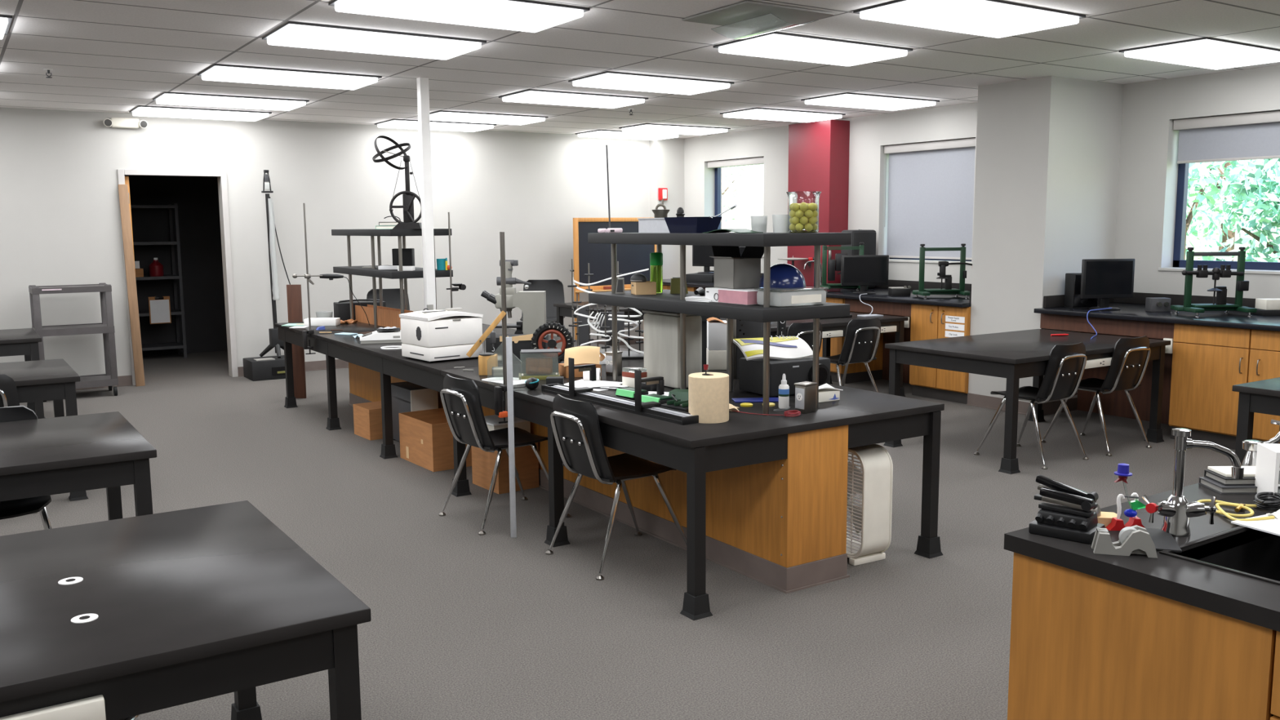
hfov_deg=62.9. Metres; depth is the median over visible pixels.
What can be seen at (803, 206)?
glass beaker
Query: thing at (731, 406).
towel
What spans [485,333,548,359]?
case
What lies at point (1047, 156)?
wall column
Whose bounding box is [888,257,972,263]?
window
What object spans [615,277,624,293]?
card holder
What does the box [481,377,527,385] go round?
paper sheets
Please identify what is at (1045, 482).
stapler
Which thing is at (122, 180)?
door frame
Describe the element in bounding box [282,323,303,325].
leaflet
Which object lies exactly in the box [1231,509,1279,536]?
paper sheet
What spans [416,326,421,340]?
vent
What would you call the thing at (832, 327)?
lab table
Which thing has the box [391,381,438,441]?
computer tower
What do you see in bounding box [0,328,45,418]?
lab table
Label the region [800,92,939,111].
ceiling light
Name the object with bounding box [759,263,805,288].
helmet
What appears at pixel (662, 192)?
fire alarm
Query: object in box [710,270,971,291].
backsplash
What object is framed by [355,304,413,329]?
wooden box
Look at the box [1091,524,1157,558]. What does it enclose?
tape dispenser
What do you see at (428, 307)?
outlet plate
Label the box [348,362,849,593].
base cabinet
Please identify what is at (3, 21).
diffuser
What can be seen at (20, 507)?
chair
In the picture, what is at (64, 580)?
socket
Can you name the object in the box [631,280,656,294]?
cardboard box
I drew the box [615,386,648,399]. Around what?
module
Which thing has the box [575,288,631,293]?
chalk tray
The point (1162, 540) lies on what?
mat
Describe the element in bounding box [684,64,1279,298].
wall
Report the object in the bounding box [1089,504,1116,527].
block
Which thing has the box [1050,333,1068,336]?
marker pen
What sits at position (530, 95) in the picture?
ceiling light
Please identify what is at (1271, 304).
carton
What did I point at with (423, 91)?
pole
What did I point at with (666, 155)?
wall
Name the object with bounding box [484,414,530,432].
carton
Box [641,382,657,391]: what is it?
clamp
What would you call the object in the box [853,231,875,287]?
grille
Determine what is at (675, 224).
baking pan
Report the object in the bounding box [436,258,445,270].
cup
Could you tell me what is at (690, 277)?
computer tower
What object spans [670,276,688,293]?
case
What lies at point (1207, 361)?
base cabinet
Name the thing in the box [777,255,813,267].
platform
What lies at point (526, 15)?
ceiling light
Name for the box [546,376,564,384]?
box
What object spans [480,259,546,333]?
microscope
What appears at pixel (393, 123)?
ceiling light
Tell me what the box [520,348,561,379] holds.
acrylic box
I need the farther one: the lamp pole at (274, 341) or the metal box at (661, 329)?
the lamp pole at (274, 341)
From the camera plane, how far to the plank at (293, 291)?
9.80 m
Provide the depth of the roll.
4.53 m
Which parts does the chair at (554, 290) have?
seat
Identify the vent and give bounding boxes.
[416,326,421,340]
[682,0,835,39]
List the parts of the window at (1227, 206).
sill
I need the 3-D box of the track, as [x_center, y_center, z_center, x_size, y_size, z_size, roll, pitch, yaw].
[-0.122,0.201,4.997,0.104,0.034,1.184,-6,9,-36]
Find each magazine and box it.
[1037,484,1054,489]
[1041,495,1089,511]
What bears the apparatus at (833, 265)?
on the countertop at (881, 294)
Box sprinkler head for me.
[44,68,53,78]
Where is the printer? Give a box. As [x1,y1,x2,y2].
[399,307,483,363]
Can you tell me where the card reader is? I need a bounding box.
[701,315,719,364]
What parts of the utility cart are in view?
post, post, post, post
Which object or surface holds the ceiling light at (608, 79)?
attached to the ceiling
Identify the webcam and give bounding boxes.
[513,377,538,390]
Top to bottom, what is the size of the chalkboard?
1.690 m
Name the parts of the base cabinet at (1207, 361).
door, drawer, handle, handle, door, drawer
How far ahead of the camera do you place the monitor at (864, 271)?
10.37 m
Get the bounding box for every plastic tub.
[315,311,333,317]
[750,215,767,232]
[772,214,788,232]
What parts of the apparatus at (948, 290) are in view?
post, telescope arm, post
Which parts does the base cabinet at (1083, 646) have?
drawer, door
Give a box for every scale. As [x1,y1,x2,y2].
[360,328,401,343]
[489,330,496,351]
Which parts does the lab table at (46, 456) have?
leg, leg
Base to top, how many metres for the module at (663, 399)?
0.042 m
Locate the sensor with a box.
[319,273,369,325]
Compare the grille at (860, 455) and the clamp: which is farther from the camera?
the clamp
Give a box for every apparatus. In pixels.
[820,242,863,292]
[912,243,972,298]
[1170,246,1257,316]
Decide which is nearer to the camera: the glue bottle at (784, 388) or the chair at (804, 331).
the glue bottle at (784, 388)
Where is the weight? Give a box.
[675,207,684,217]
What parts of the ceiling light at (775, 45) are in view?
frame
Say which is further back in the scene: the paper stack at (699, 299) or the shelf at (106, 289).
the shelf at (106, 289)
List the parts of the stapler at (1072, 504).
arm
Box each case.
[243,355,285,381]
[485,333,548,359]
[668,388,688,400]
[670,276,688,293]
[1248,308,1279,315]
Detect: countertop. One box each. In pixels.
[646,279,971,307]
[1004,483,1279,715]
[1034,302,1279,331]
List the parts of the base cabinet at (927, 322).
door, door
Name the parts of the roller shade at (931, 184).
pull cord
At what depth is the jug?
12.77 m
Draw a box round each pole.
[259,169,290,358]
[416,76,435,310]
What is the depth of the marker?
8.54 m
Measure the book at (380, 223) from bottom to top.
0.030 m
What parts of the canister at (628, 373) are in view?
clear lid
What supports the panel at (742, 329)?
on the island table at (695, 450)
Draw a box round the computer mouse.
[630,273,646,282]
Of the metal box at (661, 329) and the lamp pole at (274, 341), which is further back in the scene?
the lamp pole at (274, 341)
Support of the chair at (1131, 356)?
on the floor
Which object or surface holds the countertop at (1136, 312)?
on the base cabinet
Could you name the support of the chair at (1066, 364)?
on the floor
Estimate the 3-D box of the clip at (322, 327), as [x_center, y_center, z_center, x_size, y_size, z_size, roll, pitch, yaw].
[-2.696,-0.270,8.830,0.030,0.028,0.070,7,10,44]
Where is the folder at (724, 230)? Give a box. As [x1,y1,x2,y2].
[702,228,763,233]
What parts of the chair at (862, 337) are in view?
leg, leg, seat frame, seat, backrest, frame, leg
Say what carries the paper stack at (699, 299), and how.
on the shelf at (665, 301)
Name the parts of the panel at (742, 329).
rail, panel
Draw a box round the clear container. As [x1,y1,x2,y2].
[754,286,828,306]
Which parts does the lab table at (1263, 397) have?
leg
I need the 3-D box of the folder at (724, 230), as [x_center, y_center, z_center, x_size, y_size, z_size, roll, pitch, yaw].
[0.432,-0.602,4.882,0.140,0.019,0.260,-6,9,-39]
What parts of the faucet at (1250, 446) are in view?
outlet arm, handle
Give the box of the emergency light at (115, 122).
[103,117,147,128]
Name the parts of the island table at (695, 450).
leg, leg, leg, leg, leg, leg, leg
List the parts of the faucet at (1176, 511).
handle, handle, spout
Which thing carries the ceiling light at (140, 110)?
attached to the ceiling
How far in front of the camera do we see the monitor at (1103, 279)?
8.28 m
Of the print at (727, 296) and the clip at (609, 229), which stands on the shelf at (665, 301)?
the clip at (609, 229)
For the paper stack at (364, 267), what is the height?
0.012 m
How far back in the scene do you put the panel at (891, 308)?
10.27 m
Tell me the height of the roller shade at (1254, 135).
0.351 m
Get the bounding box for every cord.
[859,293,872,314]
[1086,307,1111,339]
[1196,499,1275,520]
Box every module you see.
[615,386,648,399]
[641,393,674,406]
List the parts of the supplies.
carry handle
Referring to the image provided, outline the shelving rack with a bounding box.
[130,203,186,358]
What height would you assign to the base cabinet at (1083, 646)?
0.863 m
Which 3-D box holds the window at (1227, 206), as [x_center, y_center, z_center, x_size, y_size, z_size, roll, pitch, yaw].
[4.746,-1.298,8.171,0.242,1.230,1.250,-5,9,-33]
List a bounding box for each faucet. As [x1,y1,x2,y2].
[804,260,822,284]
[1142,427,1244,537]
[1240,419,1279,466]
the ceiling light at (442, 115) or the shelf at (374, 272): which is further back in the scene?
the ceiling light at (442, 115)
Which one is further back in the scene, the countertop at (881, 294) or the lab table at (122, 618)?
the countertop at (881, 294)
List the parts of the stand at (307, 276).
rod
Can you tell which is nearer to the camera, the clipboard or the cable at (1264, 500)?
the cable at (1264, 500)
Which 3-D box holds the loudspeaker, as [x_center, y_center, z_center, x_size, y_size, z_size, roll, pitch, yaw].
[2.338,-1.081,11.208,0.300,0.630,0.268,-3,8,-17]
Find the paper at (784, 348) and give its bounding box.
[733,335,813,360]
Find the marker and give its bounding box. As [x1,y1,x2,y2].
[444,257,448,270]
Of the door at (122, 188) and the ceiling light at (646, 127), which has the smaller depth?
the door at (122, 188)
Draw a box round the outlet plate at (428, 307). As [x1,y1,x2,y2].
[423,304,433,310]
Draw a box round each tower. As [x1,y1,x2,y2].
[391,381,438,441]
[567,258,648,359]
[685,272,714,282]
[1063,272,1097,308]
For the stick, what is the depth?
5.33 m
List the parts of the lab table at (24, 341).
leg, leg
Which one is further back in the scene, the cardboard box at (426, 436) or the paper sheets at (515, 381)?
the cardboard box at (426, 436)
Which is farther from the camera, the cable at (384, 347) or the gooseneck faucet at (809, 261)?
the gooseneck faucet at (809, 261)
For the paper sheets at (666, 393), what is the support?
on the island table at (695, 450)
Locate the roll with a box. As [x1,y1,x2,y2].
[688,372,728,423]
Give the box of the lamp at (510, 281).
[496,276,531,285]
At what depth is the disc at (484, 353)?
6.04 m
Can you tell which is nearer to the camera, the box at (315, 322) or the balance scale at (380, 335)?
the balance scale at (380, 335)
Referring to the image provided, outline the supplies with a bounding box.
[333,298,386,320]
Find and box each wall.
[0,107,649,376]
[649,137,684,279]
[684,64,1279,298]
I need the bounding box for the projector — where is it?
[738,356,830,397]
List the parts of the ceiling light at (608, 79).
frame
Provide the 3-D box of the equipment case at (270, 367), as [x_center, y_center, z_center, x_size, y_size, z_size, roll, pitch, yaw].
[-3.960,0.079,11.260,0.500,0.214,0.414,-5,9,-33]
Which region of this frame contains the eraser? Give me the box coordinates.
[603,285,611,289]
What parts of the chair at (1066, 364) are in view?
leg, leg, seat frame, seat, leg, backrest, frame, leg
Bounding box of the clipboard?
[148,296,171,324]
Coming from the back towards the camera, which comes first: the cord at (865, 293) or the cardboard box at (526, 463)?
the cord at (865, 293)
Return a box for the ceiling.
[0,0,1279,138]
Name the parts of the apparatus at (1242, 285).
post, knob, post, knob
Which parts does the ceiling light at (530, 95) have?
frame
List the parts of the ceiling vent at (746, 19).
vent plate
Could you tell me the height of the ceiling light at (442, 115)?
0.045 m
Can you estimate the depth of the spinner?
8.32 m
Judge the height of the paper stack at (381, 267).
0.030 m
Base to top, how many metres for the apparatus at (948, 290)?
0.500 m
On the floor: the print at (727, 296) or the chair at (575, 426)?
the chair at (575, 426)
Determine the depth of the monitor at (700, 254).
12.84 m
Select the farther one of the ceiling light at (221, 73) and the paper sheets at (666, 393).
the ceiling light at (221, 73)
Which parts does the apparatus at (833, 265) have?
post, post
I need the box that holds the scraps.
[340,319,358,324]
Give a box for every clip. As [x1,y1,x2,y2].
[315,325,324,329]
[597,228,606,232]
[606,227,622,232]
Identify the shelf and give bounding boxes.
[28,284,111,294]
[31,323,115,337]
[75,373,118,388]
[331,228,453,327]
[587,232,851,415]
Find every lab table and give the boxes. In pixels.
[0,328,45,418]
[0,358,88,501]
[0,411,156,519]
[0,500,371,719]
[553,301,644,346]
[720,311,908,396]
[883,328,1170,474]
[1231,377,1279,463]
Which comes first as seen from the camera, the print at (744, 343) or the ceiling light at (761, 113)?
the print at (744, 343)
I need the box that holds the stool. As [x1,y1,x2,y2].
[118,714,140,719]
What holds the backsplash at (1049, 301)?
attached to the wall at (1148, 175)
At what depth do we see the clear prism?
5.81 m
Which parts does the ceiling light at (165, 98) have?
frame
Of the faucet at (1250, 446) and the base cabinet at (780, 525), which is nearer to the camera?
the faucet at (1250, 446)
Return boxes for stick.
[506,337,516,537]
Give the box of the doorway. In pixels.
[124,175,227,355]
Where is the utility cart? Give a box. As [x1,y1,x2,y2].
[28,282,118,401]
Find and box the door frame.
[117,168,238,385]
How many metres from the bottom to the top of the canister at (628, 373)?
0.100 m
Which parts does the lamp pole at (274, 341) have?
tripod leg, tripod leg, power cord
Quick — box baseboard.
[75,335,644,390]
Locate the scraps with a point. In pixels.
(348, 321)
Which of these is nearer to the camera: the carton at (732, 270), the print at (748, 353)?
the carton at (732, 270)
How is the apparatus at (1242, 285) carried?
on the countertop at (1136, 312)
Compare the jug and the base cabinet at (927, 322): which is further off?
the jug
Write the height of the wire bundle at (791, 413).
0.021 m
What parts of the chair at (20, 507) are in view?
backrest, seat, leg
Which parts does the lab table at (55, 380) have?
leg, leg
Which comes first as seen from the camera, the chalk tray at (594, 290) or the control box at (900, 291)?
the control box at (900, 291)
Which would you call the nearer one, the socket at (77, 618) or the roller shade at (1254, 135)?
the socket at (77, 618)
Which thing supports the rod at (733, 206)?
in the baking pan
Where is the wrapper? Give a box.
[379,326,399,329]
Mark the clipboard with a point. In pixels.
(159, 307)
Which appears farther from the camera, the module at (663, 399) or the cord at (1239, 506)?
the module at (663, 399)
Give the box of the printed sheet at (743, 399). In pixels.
[731,397,778,402]
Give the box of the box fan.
[845,444,893,565]
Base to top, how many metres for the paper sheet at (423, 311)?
0.008 m
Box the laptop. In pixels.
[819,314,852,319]
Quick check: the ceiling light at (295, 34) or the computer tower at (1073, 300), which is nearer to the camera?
the ceiling light at (295, 34)
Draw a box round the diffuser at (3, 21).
[0,17,8,39]
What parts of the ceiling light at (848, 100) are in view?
frame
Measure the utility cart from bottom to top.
1.070 m
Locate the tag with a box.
[134,261,139,268]
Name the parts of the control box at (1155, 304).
knob, knob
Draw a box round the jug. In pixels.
[148,257,164,276]
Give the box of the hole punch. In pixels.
[1028,508,1105,543]
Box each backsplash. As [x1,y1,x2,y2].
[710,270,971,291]
[1043,294,1113,307]
[1113,292,1255,307]
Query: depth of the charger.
4.79 m
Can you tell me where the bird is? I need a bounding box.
[1105,462,1146,530]
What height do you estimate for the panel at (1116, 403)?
0.863 m
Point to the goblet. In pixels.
(705, 366)
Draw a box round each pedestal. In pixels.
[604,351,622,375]
[794,381,817,413]
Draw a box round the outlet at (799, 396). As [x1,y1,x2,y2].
[796,393,802,400]
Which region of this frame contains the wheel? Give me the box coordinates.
[530,321,573,363]
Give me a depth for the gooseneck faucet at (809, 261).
11.47 m
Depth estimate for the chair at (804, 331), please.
8.48 m
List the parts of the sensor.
cord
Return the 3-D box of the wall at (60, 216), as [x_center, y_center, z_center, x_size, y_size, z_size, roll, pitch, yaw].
[-4.790,-1.151,10.961,13.200,2.743,0.130,-5,9,-33]
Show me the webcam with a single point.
(531, 384)
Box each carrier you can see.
[568,357,596,396]
[634,369,664,412]
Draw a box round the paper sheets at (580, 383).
[564,379,627,391]
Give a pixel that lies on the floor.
(464, 624)
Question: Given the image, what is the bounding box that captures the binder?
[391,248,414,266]
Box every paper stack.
[361,266,377,268]
[377,265,399,269]
[397,266,414,271]
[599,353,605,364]
[684,296,712,302]
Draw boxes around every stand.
[292,203,322,354]
[446,212,466,307]
[466,231,507,423]
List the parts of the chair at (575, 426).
leg, frame, backrest, leg, seat, leg, seat frame, leg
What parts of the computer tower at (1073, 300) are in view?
panel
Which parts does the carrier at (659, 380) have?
index plate, arm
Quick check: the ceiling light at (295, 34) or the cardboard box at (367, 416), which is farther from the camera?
the cardboard box at (367, 416)
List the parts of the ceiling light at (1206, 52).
frame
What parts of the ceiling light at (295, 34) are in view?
frame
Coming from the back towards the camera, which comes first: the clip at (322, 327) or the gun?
the clip at (322, 327)
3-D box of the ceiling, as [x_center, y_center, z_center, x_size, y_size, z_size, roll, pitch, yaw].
[-0.610,-1.786,4.511,13.200,0.100,15.500,-5,9,-33]
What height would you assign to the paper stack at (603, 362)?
0.050 m
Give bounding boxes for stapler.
[1034,474,1098,509]
[1038,487,1095,517]
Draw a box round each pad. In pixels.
[857,314,883,317]
[1207,466,1255,476]
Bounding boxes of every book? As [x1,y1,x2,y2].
[375,225,395,229]
[378,222,398,225]
[1198,476,1257,493]
[1204,469,1255,485]
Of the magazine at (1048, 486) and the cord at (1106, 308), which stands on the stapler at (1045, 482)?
the magazine at (1048, 486)
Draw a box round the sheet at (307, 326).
[288,325,309,328]
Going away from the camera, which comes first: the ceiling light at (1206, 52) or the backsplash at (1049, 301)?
the ceiling light at (1206, 52)
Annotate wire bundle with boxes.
[731,409,800,417]
[773,406,790,411]
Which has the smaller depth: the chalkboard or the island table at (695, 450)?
the island table at (695, 450)
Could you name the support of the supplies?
on the island table at (695, 450)
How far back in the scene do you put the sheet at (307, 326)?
9.05 m
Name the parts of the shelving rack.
post, post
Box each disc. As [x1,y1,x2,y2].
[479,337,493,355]
[740,402,752,407]
[768,402,774,406]
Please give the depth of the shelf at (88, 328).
9.92 m
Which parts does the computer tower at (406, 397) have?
panel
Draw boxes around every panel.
[726,318,786,378]
[844,298,911,383]
[1040,313,1174,424]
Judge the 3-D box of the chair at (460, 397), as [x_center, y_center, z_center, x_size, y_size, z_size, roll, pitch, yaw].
[-0.764,0.467,5.744,0.592,0.803,0.497,-6,9,-37]
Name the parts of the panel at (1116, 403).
panel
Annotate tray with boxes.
[401,342,482,361]
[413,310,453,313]
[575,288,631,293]
[637,217,669,232]
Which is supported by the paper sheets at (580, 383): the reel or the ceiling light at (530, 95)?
the reel
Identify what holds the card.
on the island table at (695, 450)
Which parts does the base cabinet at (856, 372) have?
door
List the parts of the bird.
leg, bulb, leg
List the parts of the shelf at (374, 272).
post, post, post, post, post, post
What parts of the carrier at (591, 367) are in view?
index plate, arm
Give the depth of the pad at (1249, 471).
2.74 m
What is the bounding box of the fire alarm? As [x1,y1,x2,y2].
[657,187,667,199]
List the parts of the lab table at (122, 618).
leg, leg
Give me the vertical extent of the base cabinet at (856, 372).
0.863 m
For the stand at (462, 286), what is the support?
attached to the island table at (695, 450)
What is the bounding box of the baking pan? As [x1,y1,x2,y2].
[664,216,721,233]
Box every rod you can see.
[605,145,610,227]
[713,204,737,217]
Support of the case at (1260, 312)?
on the countertop at (1136, 312)
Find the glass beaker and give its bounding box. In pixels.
[786,191,821,232]
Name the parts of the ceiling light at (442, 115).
frame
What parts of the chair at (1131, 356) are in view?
leg, leg, seat frame, leg, seat, backrest, frame, leg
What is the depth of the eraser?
13.28 m
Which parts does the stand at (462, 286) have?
rod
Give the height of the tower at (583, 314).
0.640 m
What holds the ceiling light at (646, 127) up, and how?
attached to the ceiling
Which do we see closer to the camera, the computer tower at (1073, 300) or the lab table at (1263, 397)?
the lab table at (1263, 397)
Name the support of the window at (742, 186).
in the wall at (1148, 175)
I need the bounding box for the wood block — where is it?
[478,355,490,375]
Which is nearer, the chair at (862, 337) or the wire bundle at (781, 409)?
the wire bundle at (781, 409)
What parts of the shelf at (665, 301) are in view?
post, post, post, post, post, post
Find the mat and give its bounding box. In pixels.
[1125,526,1182,552]
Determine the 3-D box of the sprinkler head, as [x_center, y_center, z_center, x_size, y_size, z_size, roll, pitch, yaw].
[-4.269,-2.068,7.556,0.060,0.059,0.060,-5,9,-33]
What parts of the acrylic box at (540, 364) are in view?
lid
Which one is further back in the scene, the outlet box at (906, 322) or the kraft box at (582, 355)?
the outlet box at (906, 322)
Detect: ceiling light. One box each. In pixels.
[0,14,12,39]
[128,105,271,121]
[152,91,309,111]
[197,63,382,89]
[262,21,486,59]
[328,0,590,32]
[374,119,496,132]
[429,110,548,124]
[498,88,648,108]
[568,71,733,94]
[574,129,680,140]
[618,123,730,135]
[713,31,912,66]
[720,107,845,122]
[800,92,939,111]
[853,0,1085,38]
[1119,36,1279,69]
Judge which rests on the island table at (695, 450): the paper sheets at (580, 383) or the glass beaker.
the paper sheets at (580, 383)
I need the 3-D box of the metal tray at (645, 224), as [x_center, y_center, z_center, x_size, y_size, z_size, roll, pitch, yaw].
[0.162,-0.708,5.498,0.190,0.077,0.350,-5,9,-33]
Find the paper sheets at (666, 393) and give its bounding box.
[648,391,669,395]
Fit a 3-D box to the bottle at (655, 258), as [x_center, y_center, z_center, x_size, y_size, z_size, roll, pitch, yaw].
[0.089,-0.470,5.643,0.070,0.218,0.070,-5,9,-33]
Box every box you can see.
[303,317,340,326]
[352,400,382,440]
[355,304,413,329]
[398,408,471,471]
[471,442,538,493]
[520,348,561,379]
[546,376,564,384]
[558,346,604,377]
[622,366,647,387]
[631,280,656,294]
[641,309,702,388]
[818,382,843,402]
[888,285,911,296]
[904,316,909,328]
[1145,297,1170,311]
[1163,337,1173,353]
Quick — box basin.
[1175,528,1279,715]
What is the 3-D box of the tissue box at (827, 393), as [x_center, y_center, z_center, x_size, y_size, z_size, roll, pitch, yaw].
[0.878,0.160,5.106,0.192,0.072,0.122,-5,9,-32]
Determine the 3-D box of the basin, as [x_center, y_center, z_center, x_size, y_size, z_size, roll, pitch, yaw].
[1.528,0.572,2.099,0.598,0.294,0.701,-5,9,-33]
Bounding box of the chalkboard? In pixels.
[573,217,656,339]
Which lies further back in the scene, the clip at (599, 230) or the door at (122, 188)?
the door at (122, 188)
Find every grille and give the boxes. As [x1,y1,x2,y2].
[846,452,862,553]
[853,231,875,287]
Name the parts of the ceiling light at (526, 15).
frame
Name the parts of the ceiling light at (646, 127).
frame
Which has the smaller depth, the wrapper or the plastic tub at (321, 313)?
the wrapper
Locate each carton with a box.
[135,268,143,277]
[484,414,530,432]
[705,287,759,305]
[706,316,726,369]
[709,245,764,288]
[1254,297,1279,310]
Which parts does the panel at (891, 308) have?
panel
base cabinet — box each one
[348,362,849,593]
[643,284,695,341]
[818,297,883,383]
[909,303,970,404]
[1007,552,1279,719]
[1168,323,1279,449]
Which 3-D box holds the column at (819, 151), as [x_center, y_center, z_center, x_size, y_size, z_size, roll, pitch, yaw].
[2.009,-1.307,11.872,0.290,2.713,0.680,-5,9,-33]
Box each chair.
[0,373,37,513]
[0,405,52,529]
[366,288,409,310]
[438,373,570,535]
[520,279,564,323]
[545,394,686,580]
[786,321,822,354]
[822,317,880,392]
[973,342,1088,469]
[1041,335,1151,456]
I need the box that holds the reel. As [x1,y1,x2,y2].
[582,368,600,380]
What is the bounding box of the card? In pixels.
[334,332,358,335]
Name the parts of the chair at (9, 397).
frame, backrest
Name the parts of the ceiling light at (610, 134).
frame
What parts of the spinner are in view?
drive cord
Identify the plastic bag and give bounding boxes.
[352,333,362,337]
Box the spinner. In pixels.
[372,135,422,229]
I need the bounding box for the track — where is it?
[541,382,698,425]
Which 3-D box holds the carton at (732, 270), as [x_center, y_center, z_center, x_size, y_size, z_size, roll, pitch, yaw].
[0.474,-0.461,5.016,0.223,0.225,0.221,-4,8,-26]
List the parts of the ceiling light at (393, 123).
frame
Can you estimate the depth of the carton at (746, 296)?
4.86 m
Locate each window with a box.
[714,164,764,257]
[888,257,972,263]
[1158,158,1279,274]
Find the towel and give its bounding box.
[728,403,739,412]
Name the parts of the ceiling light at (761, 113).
frame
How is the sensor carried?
attached to the stand at (307, 276)
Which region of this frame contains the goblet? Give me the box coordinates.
[702,364,710,375]
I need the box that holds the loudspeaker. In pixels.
[840,229,875,288]
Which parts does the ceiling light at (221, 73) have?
frame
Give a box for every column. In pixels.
[786,119,849,285]
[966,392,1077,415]
[968,75,1123,402]
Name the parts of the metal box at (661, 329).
lid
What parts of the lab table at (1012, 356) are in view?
leg, leg, leg, leg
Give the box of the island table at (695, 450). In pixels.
[275,321,944,620]
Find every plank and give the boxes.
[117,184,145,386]
[286,284,306,398]
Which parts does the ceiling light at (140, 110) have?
frame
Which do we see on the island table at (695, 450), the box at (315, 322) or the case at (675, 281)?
the box at (315, 322)
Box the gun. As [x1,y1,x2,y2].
[693,287,705,295]
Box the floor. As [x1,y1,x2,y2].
[0,343,1235,719]
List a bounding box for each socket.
[57,577,83,585]
[71,613,97,623]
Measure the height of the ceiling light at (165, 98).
0.045 m
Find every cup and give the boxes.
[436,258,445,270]
[703,364,708,369]
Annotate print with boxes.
[718,289,757,304]
[733,336,798,345]
[740,339,797,347]
[744,349,763,356]
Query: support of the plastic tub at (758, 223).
on the shelf at (665, 301)
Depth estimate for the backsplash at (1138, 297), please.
8.57 m
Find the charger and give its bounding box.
[660,399,688,412]
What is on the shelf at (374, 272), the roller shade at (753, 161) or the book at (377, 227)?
the book at (377, 227)
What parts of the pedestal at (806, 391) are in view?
plate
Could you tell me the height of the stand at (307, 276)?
1.220 m
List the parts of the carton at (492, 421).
lid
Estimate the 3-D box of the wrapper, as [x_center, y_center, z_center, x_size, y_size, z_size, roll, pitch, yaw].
[-1.886,-0.240,7.857,0.101,0.014,0.121,4,9,33]
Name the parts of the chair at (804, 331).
frame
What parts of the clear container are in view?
lid, label panel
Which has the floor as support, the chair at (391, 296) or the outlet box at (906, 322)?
the chair at (391, 296)
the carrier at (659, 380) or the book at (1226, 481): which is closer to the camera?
the book at (1226, 481)
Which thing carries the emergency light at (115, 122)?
attached to the wall at (60, 216)
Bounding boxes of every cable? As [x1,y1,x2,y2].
[380,346,401,349]
[591,386,677,401]
[1253,492,1279,510]
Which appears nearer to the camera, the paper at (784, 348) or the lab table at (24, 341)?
the paper at (784, 348)
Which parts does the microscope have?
focus knob, arm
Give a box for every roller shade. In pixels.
[707,156,764,168]
[884,137,975,259]
[1173,111,1279,164]
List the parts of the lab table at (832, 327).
leg, leg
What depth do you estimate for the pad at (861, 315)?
9.65 m
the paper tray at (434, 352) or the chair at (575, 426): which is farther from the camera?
the paper tray at (434, 352)
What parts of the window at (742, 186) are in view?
pane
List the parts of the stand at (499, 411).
rod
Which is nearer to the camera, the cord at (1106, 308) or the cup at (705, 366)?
the cup at (705, 366)
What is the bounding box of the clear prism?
[487,342,521,380]
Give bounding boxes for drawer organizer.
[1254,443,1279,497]
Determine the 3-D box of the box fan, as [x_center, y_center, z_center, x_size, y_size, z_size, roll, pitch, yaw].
[0.973,0.654,5.110,0.200,0.570,0.542,-5,9,-30]
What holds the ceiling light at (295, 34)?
attached to the ceiling
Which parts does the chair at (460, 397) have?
leg, frame, backrest, leg, seat, seat frame, leg, leg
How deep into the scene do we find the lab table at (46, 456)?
4.08 m
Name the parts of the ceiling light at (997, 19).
frame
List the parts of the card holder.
panel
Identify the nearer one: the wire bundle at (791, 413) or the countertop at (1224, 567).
the countertop at (1224, 567)
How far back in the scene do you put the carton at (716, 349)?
6.18 m
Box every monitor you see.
[692,245,714,273]
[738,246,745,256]
[840,254,888,293]
[1080,258,1134,310]
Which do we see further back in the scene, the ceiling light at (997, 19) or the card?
the card

